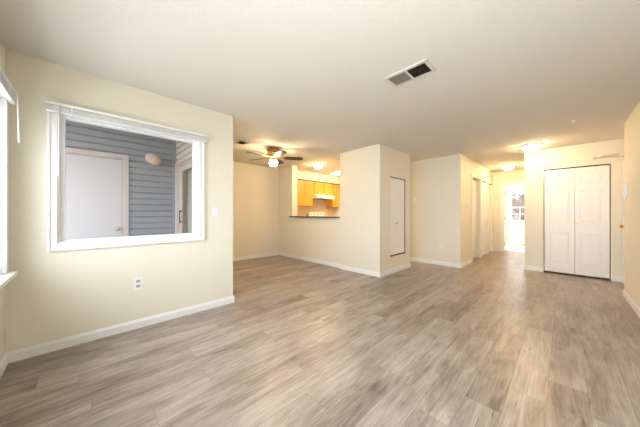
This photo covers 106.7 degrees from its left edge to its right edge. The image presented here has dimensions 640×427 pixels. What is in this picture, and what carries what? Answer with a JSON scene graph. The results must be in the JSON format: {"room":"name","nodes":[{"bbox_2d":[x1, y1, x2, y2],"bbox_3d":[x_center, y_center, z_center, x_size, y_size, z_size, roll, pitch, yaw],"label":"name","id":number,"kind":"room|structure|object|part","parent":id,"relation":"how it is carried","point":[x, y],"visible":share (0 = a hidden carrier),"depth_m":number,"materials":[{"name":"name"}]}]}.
{"room":"empty living room","nodes":[
{"label":"empty living room","id":0,"kind":"room"},
{"bbox_2d":[0,39,5,360],"bbox_3d":[-1.169,-0.055,0.465,0.120,2.440,3.760,0,0,-44],"label":"wall","id":1,"kind":"structure","parent":0,"point":[2,48],"depth_m":1.78,"materials":[{"name":"beige paint"}]},
{"bbox_2d":[0,90,17,289],"bbox_3d":[-1.719,-0.182,1.087,0.185,1.415,1.850,0,0,-44],"label":"window","id":2,"kind":"structure","parent":1,"relation":"in","point":[6,277],"depth_m":1.71,"materials":[{"name":"white paint"}]},
{"bbox_3d":[-1.694,-0.225,1.112,0.035,1.330,1.790,0,0,-44],"label":"casing","id":3,"kind":"part","parent":2,"relation":"part of","materials":[{"name":"white paint"}]},
{"bbox_3d":[-1.698,0.480,1.108,0.125,0.090,1.850,0,0,-44],"label":"sill","id":4,"kind":"part","parent":2,"relation":"part of","materials":[{"name":"white paint"}]},
{"bbox_2d":[0,66,19,142],"bbox_3d":[-1.663,-0.720,1.147,0.051,0.380,1.765,0,0,-44],"label":"window blind","id":5,"kind":"object","parent":2,"relation":"attached to","point":[6,87],"visible":1,"depth_m":1.63,"materials":[{"name":"white plastic"}]},
{"bbox_3d":[-1.667,-0.817,1.139,0.026,0.013,1.752,0,0,-44],"label":"rail","id":6,"kind":"part","parent":5,"relation":"part of","materials":[{"name":"white plastic"}]},
{"bbox_2d":[0,296,234,377],"bbox_3d":[-1.419,1.122,2.116,1.834,0.086,6.230,0,0,-44],"label":"baseboard","id":7,"kind":"structure","parent":1,"relation":"attached to","point":[35,350],"depth_m":2.21,"materials":[{"name":"white paint"}]},
{"bbox_2d":[65,120,172,235],"bbox_3d":[-3.682,-0.130,3.438,2.750,2.650,0.134,0,0,-44],"label":"wall","id":8,"kind":"structure","parent":0,"point":[150,186],"depth_m":4.01,"materials":[{"name":"grey"}]},
{"bbox_2d":[65,147,128,239],"bbox_3d":[-3.493,0.125,3.502,1.070,2.140,0.088,0,0,-44],"label":"door","id":9,"kind":"structure","parent":8,"relation":"in","point":[96,188],"depth_m":3.62,"materials":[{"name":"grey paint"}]},
{"bbox_2d":[145,153,160,164],"bbox_3d":[-2.842,-0.935,4.063,0.215,0.220,0.193,0,0,-44],"label":"wall light","id":10,"kind":"object","parent":8,"relation":"attached to","point":[151,158],"visible":1,"depth_m":4.04,"materials":[{"name":"white glass"}]},
{"bbox_3d":[-2.895,-0.950,4.099,0.190,0.190,0.068,0,0,-44],"label":"plate","id":11,"kind":"part","parent":10,"relation":"part of","materials":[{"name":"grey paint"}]},
{"bbox_3d":[-2.818,-0.910,4.071,0.170,0.170,0.170,0,0,-44],"label":"globe","id":12,"kind":"part","parent":10,"relation":"part of","materials":[{"name":"beige glass"}]},
{"bbox_2d":[173,140,175,233],"bbox_3d":[-2.661,-0.130,4.354,0.050,2.650,0.035,0,0,-44],"label":"board","id":13,"kind":"object","parent":8,"relation":"attached to","point":[174,141],"visible":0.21,"depth_m":4.34,"materials":[{"name":"grey"}]},
{"bbox_2d":[6,50,232,351],"bbox_3d":[-1.876,-0.055,2.487,1.940,2.440,0.120,0,0,-44],"label":"wall","id":14,"kind":"structure","parent":0,"point":[54,295],"depth_m":2.18,"materials":[{"name":"beige paint"}]},
{"bbox_2d":[47,111,204,251],"bbox_3d":[-1.875,-0.302,2.464,1.250,1.245,0.136,0,0,-44],"label":"window","id":15,"kind":"structure","parent":14,"relation":"in","point":[198,147],"depth_m":2.19,"materials":[{"name":"white paint"}]},
{"bbox_2d":[45,100,207,175],"bbox_3d":[-1.801,-0.625,2.400,1.275,0.620,0.051,0,0,-44],"label":"window blind","id":16,"kind":"object","parent":15,"relation":"attached to","point":[52,106],"visible":1,"depth_m":2.26,"materials":[{"name":"white plastic"}]},
{"bbox_3d":[-1.807,-0.857,2.406,1.267,0.013,0.026,0,0,-44],"label":"rail","id":17,"kind":"part","parent":16,"relation":"part of","materials":[{"name":"white plastic"}]},
{"bbox_2d":[133,277,142,290],"bbox_3d":[-1.851,0.713,2.422,0.082,0.128,0.009,0,0,-44],"label":"power outlet","id":18,"kind":"object","parent":14,"relation":"attached to","point":[138,281],"visible":1,"depth_m":2.42,"materials":[{"name":"white plastic"}]},
{"bbox_2d":[212,207,217,216],"bbox_3d":[-1.299,-0.020,2.956,0.075,0.115,0.018,0,0,-44],"label":"light switch","id":19,"kind":"object","parent":14,"relation":"attached to","point":[214,209],"visible":1,"depth_m":2.95,"materials":[{"name":"white plastic"}]},
{"bbox_2d":[176,141,191,159],"bbox_3d":[-2.306,-0.130,4.012,0.060,2.650,2.660,0,0,-44],"label":"wall","id":20,"kind":"structure","parent":0,"point":[183,149],"depth_m":4.07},
{"bbox_2d":[176,149,191,232],"bbox_3d":[-2.154,-0.055,4.028,0.180,2.440,2.470,0,0,-44],"label":"wall","id":21,"kind":"structure","parent":0,"point":[176,149],"depth_m":4.39,"materials":[{"name":"beige paint"}]},
{"bbox_2d":[175,152,191,233],"bbox_3d":[-2.015,0.125,3.783,0.115,2.140,1.685,0,0,-44],"label":"door","id":22,"kind":"structure","parent":21,"relation":"in","point":[186,161],"depth_m":4.29,"materials":[{"name":"grey paint"}]},
{"bbox_3d":[-1.997,0.145,3.797,0.070,2.040,1.520,0,0,-44],"label":"frame","id":23,"kind":"part","parent":22,"relation":"part of","materials":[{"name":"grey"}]},
{"bbox_3d":[-2.239,0.146,4.021,0.028,1.963,0.780,0,0,-44],"label":"sliding panel","id":24,"kind":"part","parent":22,"relation":"part of","materials":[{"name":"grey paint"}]},
{"bbox_2d":[186,168,191,232],"bbox_3d":[-1.940,0.133,3.853,0.040,2.005,1.510,0,0,-44],"label":"vertical blind","id":25,"kind":"object","parent":21,"relation":"attached to","point":[189,171],"visible":0.06,"depth_m":4.25,"materials":[{"name":"white plastic"}]},
{"bbox_2d":[233,161,278,257],"bbox_3d":[-1.308,-0.055,6.802,5.350,2.440,0.310,0,0,-44],"label":"wall","id":26,"kind":"structure","parent":0,"point":[255,187],"depth_m":6.22,"materials":[{"name":"beige paint"}]},
{"bbox_2d":[233,252,278,260],"bbox_3d":[-2.061,1.122,5.838,2.486,0.086,0.014,0,0,-44],"label":"baseboard","id":27,"kind":"structure","parent":26,"relation":"attached to","point":[273,253],"depth_m":6.18,"materials":[{"name":"white paint"}]},
{"bbox_2d":[297,180,312,206],"bbox_3d":[-0.597,-0.620,7.319,0.788,0.790,0.322,0,0,-44],"label":"upper cabinet","id":28,"kind":"object","parent":26,"relation":"attached to","point":[304,188],"visible":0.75,"depth_m":7.23,"materials":[{"name":"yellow wood"}]},
{"bbox_3d":[-0.624,-0.615,7.072,0.309,0.680,0.006,0,0,-44],"label":"raised panel","id":29,"kind":"part","parent":28,"relation":"part of","materials":[{"name":"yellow wood"}]},
{"bbox_3d":[-0.632,-0.616,7.080,0.377,0.758,0.018,0,0,-44],"label":"door","id":30,"kind":"part","parent":28,"relation":"part of","materials":[{"name":"brown wood"}]},
{"bbox_3d":[-0.352,-0.616,7.355,0.372,0.758,0.018,0,0,-44],"label":"door","id":31,"kind":"part","parent":28,"relation":"part of","materials":[{"name":"brown wood"}]},
{"bbox_3d":[-0.344,-0.615,7.347,0.304,0.680,0.006,0,0,-44],"label":"raised panel","id":32,"kind":"part","parent":28,"relation":"part of","materials":[{"name":"brown wood"}]},
{"bbox_2d":[297,199,333,215],"bbox_3d":[-0.342,-0.110,7.792,2.335,0.730,0.008,0,0,-44],"label":"backsplash","id":33,"kind":"structure","parent":26,"relation":"attached to","point":[318,205],"depth_m":8.01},
{"bbox_2d":[313,182,331,194],"bbox_3d":[0.007,-0.810,7.911,0.898,0.410,0.322,0,0,-44],"label":"upper cabinet","id":34,"kind":"object","parent":26,"relation":"attached to","point":[319,188],"visible":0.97,"depth_m":7.77,"materials":[{"name":"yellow wood"}]},
{"bbox_2d":[297,179,339,184],"bbox_3d":[-0.112,-1.015,7.560,2.330,0.016,0.062,0,0,-44],"label":"crown molding","id":35,"kind":"structure","parent":34,"relation":"attached to","point":[297,179],"depth_m":7.55,"materials":[{"name":"brown wood"}]},
{"bbox_3d":[-0.045,-0.806,7.656,0.422,0.378,0.018,0,0,-44],"label":"door","id":36,"kind":"part","parent":34,"relation":"part of","materials":[{"name":"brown wood"}]},
{"bbox_3d":[-0.036,-0.805,7.647,0.354,0.300,0.006,0,0,-44],"label":"raised panel","id":37,"kind":"part","parent":34,"relation":"part of","materials":[{"name":"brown wood"}]},
{"bbox_2d":[313,194,334,199],"bbox_3d":[0.038,-0.536,7.822,0.800,0.134,0.493,0,0,-44],"label":"range hood","id":38,"kind":"object","parent":34,"relation":"attached to","point":[315,196],"visible":0.94,"depth_m":7.62,"materials":[{"name":"white metal"}]},
{"bbox_3d":[0.270,-0.806,7.964,0.422,0.378,0.018,0,0,-44],"label":"door","id":39,"kind":"part","parent":34,"relation":"part of","materials":[{"name":"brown wood"}]},
{"bbox_3d":[0.278,-0.805,7.955,0.354,0.300,0.006,0,0,-44],"label":"raised panel","id":40,"kind":"part","parent":34,"relation":"part of","materials":[{"name":"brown wood"}]},
{"bbox_2d":[326,184,339,206],"bbox_3d":[0.466,-0.620,8.360,0.383,0.790,0.322,0,0,-44],"label":"upper cabinet","id":41,"kind":"object","parent":26,"relation":"attached to","point":[335,202],"visible":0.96,"depth_m":8.24,"materials":[{"name":"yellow wood"}]},
{"bbox_3d":[0.566,-0.616,8.254,0.352,0.758,0.018,0,0,-44],"label":"door","id":42,"kind":"part","parent":41,"relation":"part of","materials":[{"name":"brown wood"}]},
{"bbox_3d":[0.574,-0.615,8.246,0.284,0.680,0.006,0,0,-44],"label":"raised panel","id":43,"kind":"part","parent":41,"relation":"part of","materials":[{"name":"brown wood"}]},
{"bbox_2d":[279,165,339,263],"bbox_3d":[-0.295,-0.055,5.954,0.170,2.440,2.320,0,0,-44],"label":"wall","id":44,"kind":"structure","parent":0,"point":[315,238],"depth_m":6.04,"materials":[{"name":"beige paint"}]},
{"bbox_2d":[279,252,339,267],"bbox_3d":[-0.361,1.122,5.889,0.014,0.086,2.320,0,0,-44],"label":"baseboard","id":45,"kind":"structure","parent":44,"relation":"attached to","point":[332,264],"depth_m":5.74,"materials":[{"name":"white paint"}]},
{"bbox_2d":[289,216,339,217],"bbox_3d":[-0.106,0.083,5.740,0.280,0.030,1.750,0,0,-44],"label":"ledge","id":46,"kind":"object","parent":44,"relation":"attached to","point":[289,216],"visible":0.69,"depth_m":5.48,"materials":[{"name":"laminate"}]},
{"bbox_2d":[0,243,639,426],"bbox_3d":[2.381,1.240,5.894,12.790,0.150,6.770,0,0,-44],"label":"floor","id":47,"kind":"structure","parent":0,"point":[490,341],"depth_m":1.91,"materials":[{"name":"laminate"}]},
{"bbox_2d":[308,212,324,215],"bbox_3d":[0.123,0.540,7.742,0.750,1.170,0.710,0,0,-44],"label":"range","id":48,"kind":"object","parent":47,"relation":"on","point":[309,213],"visible":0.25,"depth_m":7.91,"materials":[{"name":"white metal"}]},
{"bbox_2d":[0,0,639,176],"bbox_3d":[2.381,-1.430,5.894,12.790,0.310,6.770,0,0,-44],"label":"ceiling","id":49,"kind":"structure","parent":0,"point":[304,79],"depth_m":2.05,"materials":[{"name":"white paint"}]},
{"bbox_2d":[235,140,247,144],"bbox_3d":[-1.405,-1.270,4.265,0.160,0.010,0.200,0,0,-44],"label":"ceiling vent","id":50,"kind":"object","parent":49,"relation":"in","point":[239,141],"visible":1,"depth_m":4.25,"materials":[{"name":"grey"}]},
{"bbox_2d":[247,147,302,167],"bbox_3d":[-0.926,-1.080,4.609,1.080,0.390,1.113,0,0,-44],"label":"ceiling fan","id":51,"kind":"object","parent":49,"relation":"attached to","point":[274,153],"visible":1,"depth_m":4.57,"materials":[{"name":"gold metal"}]},
{"bbox_3d":[-0.906,-0.984,4.641,0.152,0.113,0.152,0,0,-44],"label":"glass globe","id":52,"kind":"part","parent":51,"relation":"part of","materials":[{"name":"white glass"}]},
{"bbox_3d":[-0.713,-1.090,4.306,0.129,0.035,0.375,0,0,-30],"label":"blade","id":53,"kind":"part","parent":51,"relation":"part of","materials":[{"name":"brown wood"}]},
{"bbox_3d":[-0.527,-1.090,4.722,0.375,0.035,0.129,0,0,-12],"label":"blade","id":54,"kind":"part","parent":51,"relation":"part of","materials":[{"name":"brown wood"}]},
{"bbox_2d":[313,163,322,168],"bbox_3d":[-0.049,-1.212,6.195,0.280,0.126,0.280,0,0,-44],"label":"ceiling light","id":55,"kind":"object","parent":49,"relation":"attached to","point":[317,165],"visible":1,"depth_m":6.11,"materials":[{"name":"white glass"}]},
{"bbox_2d":[297,170,339,183],"bbox_3d":[-0.217,-1.150,7.668,2.340,0.250,0.360,0,0,-44],"label":"soffit","id":56,"kind":"structure","parent":49,"relation":"attached to","point":[304,175],"depth_m":7.55,"materials":[{"name":"beige paint"}]},
{"bbox_2d":[383,59,436,87],"bbox_3d":[0.818,-1.270,2.180,0.230,0.010,0.400,0,0,-44],"label":"ceiling vent","id":57,"kind":"object","parent":49,"relation":"in","point":[423,68],"visible":1,"depth_m":2.17,"materials":[{"name":"grey metal"}]},
{"bbox_2d":[501,164,514,169],"bbox_3d":[5.002,-1.212,6.327,0.300,0.126,0.300,0,0,-44],"label":"ceiling light","id":58,"kind":"object","parent":49,"relation":"attached to","point":[506,167],"visible":1,"depth_m":6.25,"materials":[{"name":"white glass"}]},
{"bbox_3d":[5.002,-1.206,6.327,0.246,0.090,0.246,0,0,-44],"label":"lamp shade","id":59,"kind":"part","parent":58,"relation":"part of","materials":[{"name":"white glass"}]},
{"bbox_2d":[520,143,542,151],"bbox_3d":[3.950,-1.212,4.442,0.320,0.126,0.320,0,0,-44],"label":"ceiling light","id":60,"kind":"object","parent":49,"relation":"attached to","point":[530,147],"visible":1,"depth_m":4.37,"materials":[{"name":"white glass"}]},
{"bbox_3d":[3.950,-1.206,4.442,0.262,0.090,0.262,0,0,-44],"label":"lamp shade","id":61,"kind":"part","parent":60,"relation":"part of","materials":[{"name":"white glass"}]},
{"bbox_2d":[334,207,339,216],"bbox_3d":[1.578,-0.055,7.593,0.120,2.440,2.980,0,0,-44],"label":"wall","id":62,"kind":"structure","parent":0,"point":[336,209],"depth_m":8.48,"materials":[{"name":"beige paint"}]},
{"bbox_2d":[340,144,409,272],"bbox_3d":[1.199,-0.055,5.121,1.240,2.440,0.960,0,0,-44],"label":"wall","id":63,"kind":"structure","parent":0,"point":[365,173],"depth_m":4.62,"materials":[{"name":"beige paint"}]},
{"bbox_2d":[339,263,410,276],"bbox_3d":[1.204,1.122,5.116,1.268,0.086,0.974,0,0,-44],"label":"baseboard","id":64,"kind":"structure","parent":63,"relation":"attached to","point":[362,271],"depth_m":4.67,"materials":[{"name":"white paint"}]},
{"bbox_2d":[390,176,404,256],"bbox_3d":[1.552,0.060,4.860,0.640,1.560,0.148,0,0,-44],"label":"door","id":65,"kind":"structure","parent":63,"relation":"in","point":[397,185],"depth_m":4.83,"materials":[{"name":"white paint"}]},
{"bbox_2d":[410,154,461,263],"bbox_3d":[2.548,-0.055,5.631,0.120,2.440,1.420,0,0,-44],"label":"wall","id":66,"kind":"structure","parent":0,"point":[435,183],"depth_m":5.43,"materials":[{"name":"beige paint"}]},
{"bbox_2d":[462,155,492,262],"bbox_3d":[4.181,-0.055,6.321,3.180,2.440,0.120,0,0,-44],"label":"wall","id":67,"kind":"structure","parent":0,"point":[469,167],"depth_m":5.63,"materials":[{"name":"beige paint"}]},
{"bbox_2d":[410,257,471,267],"bbox_3d":[3.162,1.122,6.223,1.854,0.086,1.434,0,0,-44],"label":"baseboard","id":68,"kind":"structure","parent":67,"relation":"attached to","point":[456,265],"depth_m":5.40,"materials":[{"name":"white paint"}]},
{"bbox_2d":[471,174,481,261],"bbox_3d":[3.913,0.110,6.038,0.920,2.110,0.128,0,0,-44],"label":"door","id":69,"kind":"structure","parent":67,"relation":"in","point":[473,182],"depth_m":6.17,"materials":[{"name":"white paint"}]},
{"bbox_2d":[482,181,485,254],"bbox_3d":[4.540,0.134,6.641,0.580,2.038,0.065,0,0,-44],"label":"door","id":70,"kind":"structure","parent":67,"relation":"in","point":[483,182],"depth_m":6.63,"materials":[{"name":"white paint"}]},
{"bbox_2d":[487,181,492,253],"bbox_3d":[5.039,0.110,7.131,0.660,2.110,0.113,0,0,-44],"label":"door","id":71,"kind":"structure","parent":67,"relation":"in","point":[489,182],"depth_m":7.24,"materials":[{"name":"white paint"}]},
{"bbox_2d":[493,169,523,251],"bbox_3d":[5.857,-0.055,6.968,0.120,2.440,3.440,0,0,-44],"label":"wall","id":72,"kind":"structure","parent":0,"point":[514,175],"depth_m":7.29,"materials":[{"name":"beige paint"}]},
{"bbox_2d":[500,180,523,251],"bbox_3d":[6.066,0.105,7.250,0.848,2.120,0.810,0,0,-44],"label":"door frame","id":73,"kind":"structure","parent":72,"relation":"in","point":[503,189],"depth_m":7.24,"materials":[{"name":"white paint"}]},
{"bbox_2d":[505,184,523,240],"bbox_3d":[8.072,-0.055,9.137,0.120,2.440,3.440,0,0,-44],"label":"wall","id":74,"kind":"structure","parent":0,"point":[515,231],"depth_m":9.40,"materials":[{"name":"beige paint"}]},
{"bbox_2d":[508,190,523,223],"bbox_3d":[7.940,-0.240,9.211,0.185,1.330,1.110,0,0,-44],"label":"window","id":75,"kind":"structure","parent":74,"relation":"in","point":[510,193],"depth_m":9.51,"materials":[{"name":"white paint"}]},
{"bbox_3d":[7.918,0.380,9.190,0.125,0.090,1.110,0,0,-44],"label":"sill","id":76,"kind":"part","parent":75,"relation":"part of","materials":[{"name":"white paint"}]},
{"bbox_3d":[7.956,0.022,9.227,0.036,0.565,0.890,0,0,-44],"label":"sash","id":77,"kind":"part","parent":75,"relation":"part of","materials":[{"name":"white plastic"}]},
{"bbox_2d":[508,240,523,243],"bbox_3d":[8.024,1.122,9.090,0.014,0.086,3.440,0,0,-44],"label":"baseboard","id":78,"kind":"structure","parent":74,"relation":"attached to","point":[509,241],"depth_m":9.39,"materials":[{"name":"white paint"}]},
{"bbox_2d":[524,138,623,279],"bbox_3d":[4.735,-0.055,4.526,0.120,2.440,1.280,0,0,-44],"label":"wall","id":79,"kind":"structure","parent":0,"point":[536,162],"depth_m":4.51,"materials":[{"name":"beige paint"}]},
{"bbox_2d":[544,163,610,278],"bbox_3d":[4.754,0.133,4.439,0.066,2.005,0.850,0,0,-44],"label":"door","id":80,"kind":"structure","parent":79,"relation":"in","point":[576,199],"depth_m":4.41,"materials":[{"name":"white paint"}]},
{"bbox_2d":[624,102,639,307],"bbox_3d":[2.255,-0.055,1.271,5.900,2.440,0.120,0,0,-44],"label":"wall","id":81,"kind":"structure","parent":0,"point":[632,125],"depth_m":2.98,"materials":[{"name":"beige paint"}]},
{"bbox_2d":[623,183,627,196],"bbox_3d":[4.166,-0.320,3.249,0.080,0.190,0.033,0,0,-44],"label":"door chime","id":82,"kind":"object","parent":81,"relation":"attached to","point":[625,185],"visible":1,"depth_m":3.22,"materials":[{"name":"white plastic"}]},
{"bbox_2d":[623,289,639,317],"bbox_3d":[2.252,1.122,1.284,5.914,0.086,0.124,0,0,-44],"label":"baseboard","id":83,"kind":"structure","parent":81,"relation":"attached to","point":[627,297],"depth_m":2.95,"materials":[{"name":"white paint"}]},
{"bbox_3d":[5.079,-0.055,3.882,1.790,2.440,0.120,0,0,-44],"label":"wall","id":84,"kind":"structure","parent":0,"visible":0},
{"bbox_2d":[594,150,623,158],"bbox_3d":[4.501,-0.910,3.665,0.120,0.090,0.377,0,0,-44],"label":"door closer","id":85,"kind":"object","parent":84,"relation":"in","point":[621,152],"depth_m":3.64,"materials":[{"name":"beige metal"}]},
{"bbox_2d":[619,160,623,283],"bbox_3d":[4.769,0.140,3.641,0.910,2.050,0.168,0,0,-44],"label":"door","id":86,"kind":"structure","parent":84,"relation":"in","point":[620,226],"depth_m":3.96,"materials":[{"name":"white paint"}]},
{"bbox_3d":[4.786,0.140,3.624,0.910,2.050,0.120,0,0,-44],"label":"frame","id":87,"kind":"part","parent":86,"relation":"part of","materials":[{"name":"white paint"}]},
{"bbox_3d":[5.226,-0.055,5.819,2.390,2.440,0.120,0,0,-44],"label":"wall","id":88,"kind":"structure","parent":0,"visible":0},
{"bbox_2d":[523,265,622,281],"bbox_3d":[5.579,1.122,5.362,2.524,0.086,1.294,0,0,-44],"label":"baseboard","id":89,"kind":"structure","parent":88,"relation":"attached to","point":[531,268],"depth_m":4.76,"materials":[{"name":"white paint"}]},
{"label":"outside","id":90,"kind":"structure","parent":0,"visible":0},
{"bbox_3d":[10.716,1.590,10.496,90.000,0.350,80.000,0,0,-44],"label":"ground","id":91,"kind":"structure","parent":90,"visible":0},
{"bbox_2d":[512,194,520,219],"bbox_3d":[32.149,-1.923,31.487,14.000,6.777,60.000,0,0,-44],"label":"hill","id":92,"kind":"structure","parent":91,"relation":"on","point":[516,217],"depth_m":31.39,"materials":[{"name":"white"}]},
{"bbox_2d":[512,193,520,215],"bbox_3d":[15.201,-0.724,19.144,3.074,4.390,5.097,0,0,9],"label":"bare tree","id":93,"kind":"object","parent":91,"relation":"on","point":[514,196],"visible":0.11,"depth_m":17.94,"materials":[{"name":"grey plant"}]},
{"bbox_2d":[512,194,523,219],"bbox_3d":[11.831,-0.724,11.925,5.097,4.390,3.074,0,0,-7],"label":"bare tree","id":94,"kind":"object","parent":91,"relation":"on","point":[521,215],"visible":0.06,"depth_m":12.68,"materials":[{"name":"grey plant"}]}
]}

